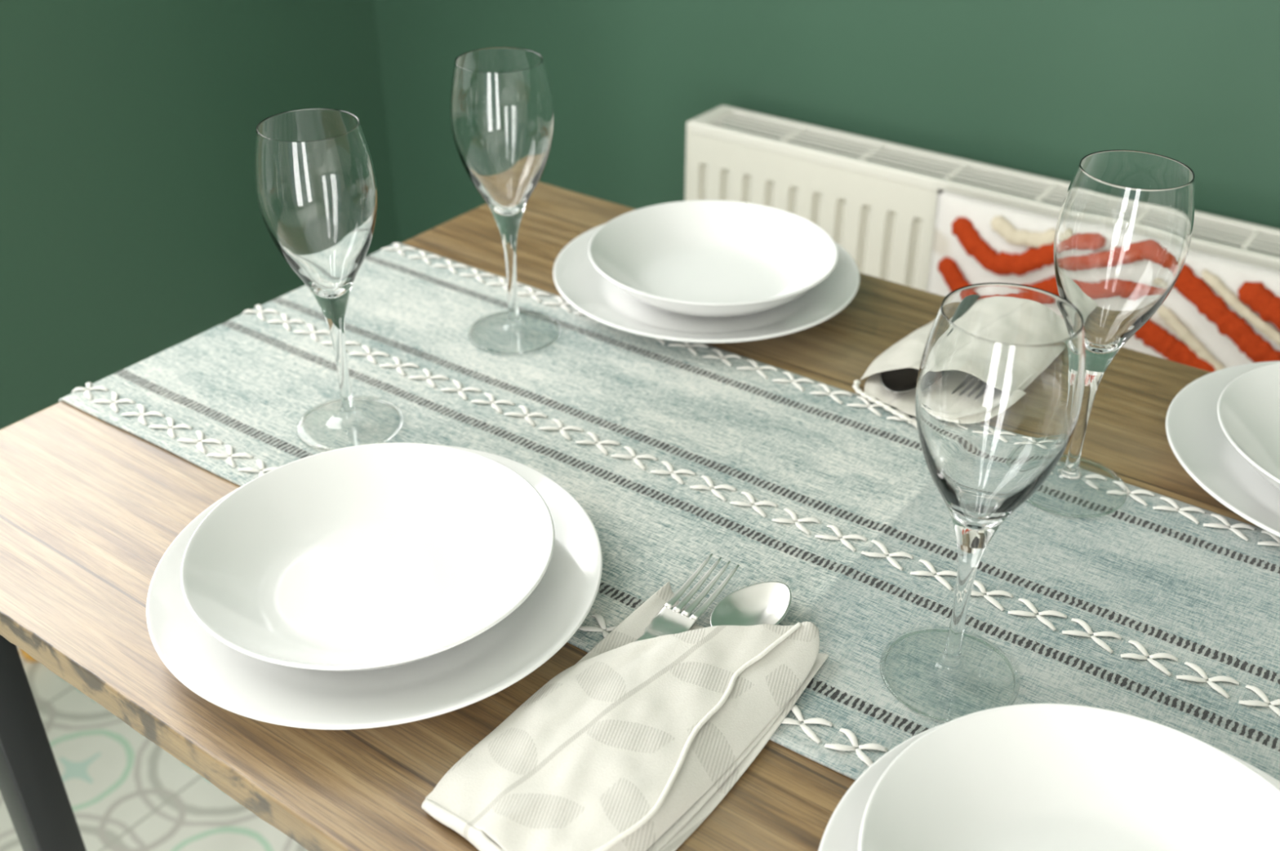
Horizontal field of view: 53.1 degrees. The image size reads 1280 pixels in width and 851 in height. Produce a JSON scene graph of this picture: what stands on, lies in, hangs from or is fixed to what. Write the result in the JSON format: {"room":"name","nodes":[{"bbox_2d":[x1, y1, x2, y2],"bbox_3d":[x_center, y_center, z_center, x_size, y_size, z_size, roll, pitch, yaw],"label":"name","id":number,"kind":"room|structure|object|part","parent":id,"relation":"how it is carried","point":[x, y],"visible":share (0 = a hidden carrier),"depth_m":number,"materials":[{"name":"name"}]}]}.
{"room":"dining room","nodes":[
{"label":"dining room","id":0,"kind":"room"},
{"bbox_2d":[0,649,307,850],"bbox_3d":[0.187,1.432,0.183,4.730,0.100,4.020,21,38,30],"label":"floor","id":1,"kind":"structure","parent":0,"point":[126,793],"depth_m":1.62,"materials":[{"name":"tile"}]},
{"bbox_2d":[19,648,37,662],"bbox_3d":[-0.867,0.308,1.824,0.038,0.054,0.038,21,38,30],"label":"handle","id":2,"kind":"object","parent":1,"relation":"on","point":[24,655],"visible":0.08,"depth_m":1.82,"materials":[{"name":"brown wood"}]},
{"bbox_2d":[0,182,1258,850],"bbox_3d":[0.149,0.397,1.031,1.182,0.750,0.737,21,38,30],"label":"dining table","id":3,"kind":"object","parent":1,"relation":"on","point":[91,508],"visible":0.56,"depth_m":0.83,"materials":[{"name":"brown wood"}]},
{"bbox_3d":[-0.477,0.388,1.069,0.036,0.724,0.034,21,38,30],"label":"leg","id":4,"kind":"part","parent":3,"relation":"part of","materials":[{"name":"black metal"}]},
{"bbox_2d":[146,444,602,730],"bbox_3d":[-0.158,0.093,0.781,0.270,0.022,0.270,-12,34,-18],"label":"dinner plate","id":5,"kind":"object","parent":3,"relation":"on","point":[473,671],"visible":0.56,"depth_m":0.72,"materials":[{"name":"white ceramic"}]},
{"bbox_2d":[180,442,555,671],"bbox_3d":[-0.160,0.085,0.772,0.218,0.037,0.218,8,33,12],"label":"soup bowl","id":6,"kind":"object","parent":5,"relation":"on","point":[378,556],"visible":1,"depth_m":0.79,"materials":[{"name":"white ceramic"}]},
{"bbox_2d":[421,581,828,850],"bbox_3d":[0.000,0.155,0.683,0.124,0.027,0.230,21,38,30],"label":"napkin","id":7,"kind":"object","parent":3,"relation":"on","point":[633,746],"visible":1,"depth_m":0.66,"materials":[{"name":"beige fabric"}]},
{"bbox_2d":[635,553,739,641],"bbox_3d":[-0.002,0.128,0.725,0.024,0.013,0.192,20,36,29],"label":"fork","id":8,"kind":"object","parent":7,"relation":"in","point":[669,620],"visible":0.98,"depth_m":0.76,"materials":[{"name":"silver metal"}]},
{"bbox_3d":[-0.016,0.139,0.708,0.024,0.010,0.143,20,36,29],"label":"handle","id":9,"kind":"part","parent":8,"relation":"part of","materials":[{"name":"silver metal"}]},
{"bbox_2d":[710,581,791,626],"bbox_3d":[0.021,0.137,0.718,0.041,0.014,0.195,27,41,36],"label":"spoon","id":10,"kind":"object","parent":7,"relation":"in","point":[765,602],"visible":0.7,"depth_m":0.77,"materials":[{"name":"silver metal"}]},
{"bbox_2d":[58,242,1279,782],"bbox_3d":[0.141,0.133,0.852,1.199,0.125,0.373,21,38,30],"label":"table runner","id":11,"kind":"object","parent":3,"relation":"on","point":[1157,608],"visible":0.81,"depth_m":0.87,"materials":[{"name":"teal fabric"}]},
{"bbox_2d":[253,108,403,451],"bbox_3d":[-0.215,-0.098,0.890,0.078,0.229,0.078,21,38,30],"label":"wine glass","id":12,"kind":"object","parent":11,"relation":"on","point":[316,184],"visible":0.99,"depth_m":0.84,"materials":[{"name":"clear glass"}]},
{"bbox_2d":[253,108,377,319],"bbox_3d":[-0.215,-0.137,0.865,0.078,0.138,0.078,21,38,30],"label":"glass bowl","id":13,"kind":"object","parent":12,"relation":"on","point":[316,184],"depth_m":0.83,"materials":[{"name":"clear glass"}]},
{"bbox_3d":[-0.215,-0.045,0.923,0.015,0.079,0.015,21,38,30],"label":"stem","id":14,"kind":"part","parent":12,"relation":"part of","materials":[{"name":"clear glass"}]},
{"bbox_2d":[449,47,560,355],"bbox_3d":[-0.105,-0.175,1.013,0.078,0.229,0.078,-15,35,-23],"label":"wine glass","id":15,"kind":"object","parent":11,"relation":"on","point":[501,108],"visible":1,"depth_m":0.96,"materials":[{"name":"clear glass"}]},
{"bbox_2d":[449,47,554,235],"bbox_3d":[-0.105,-0.214,0.988,0.078,0.138,0.078,-15,35,-23],"label":"glass bowl","id":16,"kind":"object","parent":15,"relation":"on","point":[501,108],"depth_m":0.95,"materials":[{"name":"clear glass"}]},
{"bbox_3d":[-0.105,-0.122,1.046,0.015,0.079,0.015,-15,35,-23],"label":"stem","id":17,"kind":"part","parent":15,"relation":"part of","materials":[{"name":"clear glass"}]},
{"bbox_2d":[880,282,1084,722],"bbox_3d":[0.175,0.044,0.665,0.078,0.229,0.078,0,32,0],"label":"wine glass","id":18,"kind":"object","parent":11,"relation":"on","point":[1001,380],"visible":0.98,"depth_m":0.61,"materials":[{"name":"clear glass"}]},
{"bbox_3d":[0.175,0.097,0.698,0.015,0.079,0.015,0,32,0],"label":"stem","id":19,"kind":"part","parent":18,"relation":"part of","materials":[{"name":"clear glass"}]},
{"bbox_2d":[915,282,1084,554],"bbox_3d":[0.175,0.005,0.640,0.078,0.138,0.078,0,32,0],"label":"glass bowl","id":20,"kind":"object","parent":18,"relation":"on","point":[1001,380],"depth_m":0.61,"materials":[{"name":"clear glass"}]},
{"bbox_2d":[1026,150,1195,518],"bbox_3d":[0.296,-0.056,0.823,0.078,0.229,0.078,15,35,23],"label":"wine glass","id":21,"kind":"object","parent":11,"relation":"on","point":[1123,233],"visible":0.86,"depth_m":0.77,"materials":[{"name":"clear glass"}]},
{"bbox_3d":[0.296,-0.003,0.857,0.015,0.079,0.015,15,35,22],"label":"stem","id":22,"kind":"part","parent":21,"relation":"part of","materials":[{"name":"clear glass"}]},
{"bbox_2d":[1053,150,1195,375],"bbox_3d":[0.296,-0.095,0.799,0.078,0.138,0.078,15,35,22],"label":"glass bowl","id":23,"kind":"object","parent":21,"relation":"on","point":[1123,233],"depth_m":0.77,"materials":[{"name":"clear glass"}]},
{"bbox_2d":[552,222,859,342],"bbox_3d":[0.058,-0.130,1.137,0.270,0.022,0.270,2,32,3],"label":"dinner plate","id":24,"kind":"object","parent":3,"relation":"on","point":[575,277],"visible":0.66,"depth_m":1.09,"materials":[{"name":"white ceramic"}]},
{"bbox_2d":[587,200,838,316],"bbox_3d":[0.064,-0.140,1.130,0.218,0.037,0.218,-19,37,-27],"label":"soup bowl","id":25,"kind":"object","parent":24,"relation":"on","point":[700,258],"visible":1,"depth_m":1.16,"materials":[{"name":"white ceramic"}]},
{"bbox_2d":[852,320,934,427],"bbox_3d":[0.260,-0.057,1.016,0.127,0.032,0.223,21,38,30],"label":"napkin","id":26,"kind":"object","parent":3,"relation":"on","point":[908,353],"visible":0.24,"depth_m":0.99,"materials":[{"name":"beige fabric"}]},
{"bbox_2d":[880,368,919,393],"bbox_3d":[0.235,-0.071,1.044,0.041,0.016,0.195,14,35,21],"label":"spoon","id":27,"kind":"object","parent":26,"relation":"in","point":[903,380],"visible":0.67,"depth_m":1.00,"materials":[{"name":"silver metal"}]},
{"bbox_2d":[817,723,1279,850],"bbox_3d":[0.211,0.230,0.565,0.270,0.022,0.270,-12,34,-18],"label":"dinner plate","id":28,"kind":"object","parent":3,"relation":"on","point":[842,833],"visible":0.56,"depth_m":0.62,"materials":[{"name":"white ceramic"}]},
{"bbox_2d":[857,703,1279,850],"bbox_3d":[0.205,0.214,0.566,0.218,0.037,0.218,8,33,12],"label":"soup bowl","id":29,"kind":"object","parent":28,"relation":"on","point":[1030,777],"visible":1,"depth_m":0.62,"materials":[{"name":"white ceramic"}]},
{"bbox_2d":[1165,360,1279,537],"bbox_3d":[0.503,0.031,0.882,0.270,0.022,0.270,2,32,3],"label":"dinner plate","id":30,"kind":"object","parent":3,"relation":"on","point":[1195,435],"visible":0.74,"depth_m":0.90,"materials":[{"name":"white ceramic"}]},
{"bbox_2d":[1217,362,1279,490],"bbox_3d":[0.504,0.024,0.869,0.218,0.037,0.218,-11,34,-17],"label":"soup bowl","id":31,"kind":"object","parent":30,"relation":"on","point":[1248,407],"visible":1,"depth_m":0.91,"materials":[{"name":"white ceramic"}]},
{"bbox_3d":[0.564,0.322,1.436,1.140,0.445,0.255,21,38,30],"label":"bench","id":32,"kind":"object","parent":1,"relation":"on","visible":0},
{"bbox_2d":[927,188,1279,372],"bbox_3d":[0.532,-0.057,1.353,0.517,0.280,0.071,21,38,30],"label":"cushion","id":33,"kind":"object","parent":32,"relation":"on","point":[1220,313],"visible":0.34,"depth_m":1.30,"materials":[{"name":"white fabric"}]},
{"bbox_2d":[0,0,399,429],"bbox_3d":[-1.597,-0.401,0.559,0.280,2.600,3.620,21,38,30],"label":"wall","id":34,"kind":"structure","parent":0,"point":[133,228],"depth_m":1.79,"materials":[{"name":"green paint"}]},
{"bbox_2d":[373,0,1279,256],"bbox_3d":[1.310,-0.533,0.773,4.730,2.600,0.200,21,38,30],"label":"wall","id":35,"kind":"structure","parent":0,"point":[1037,87],"depth_m":1.57,"materials":[{"name":"green paint"}]},
{"bbox_2d":[684,105,1279,291],"bbox_3d":[0.577,0.022,1.522,1.202,0.581,0.109,21,38,30],"label":"radiator","id":36,"kind":"object","parent":35,"relation":"attached to","point":[883,215],"visible":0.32,"depth_m":1.54,"materials":[{"name":"white metal"}]},
{"bbox_3d":[0.085,-0.167,1.805,0.005,0.560,0.083,21,38,30],"label":"panel","id":37,"kind":"part","parent":36,"relation":"part of","materials":[{"name":"white metal"}]},
{"bbox_3d":[0.548,0.048,1.492,1.194,0.570,0.009,21,38,30],"label":"panel","id":38,"kind":"part","parent":36,"relation":"part of","materials":[{"name":"white metal"}]}
]}

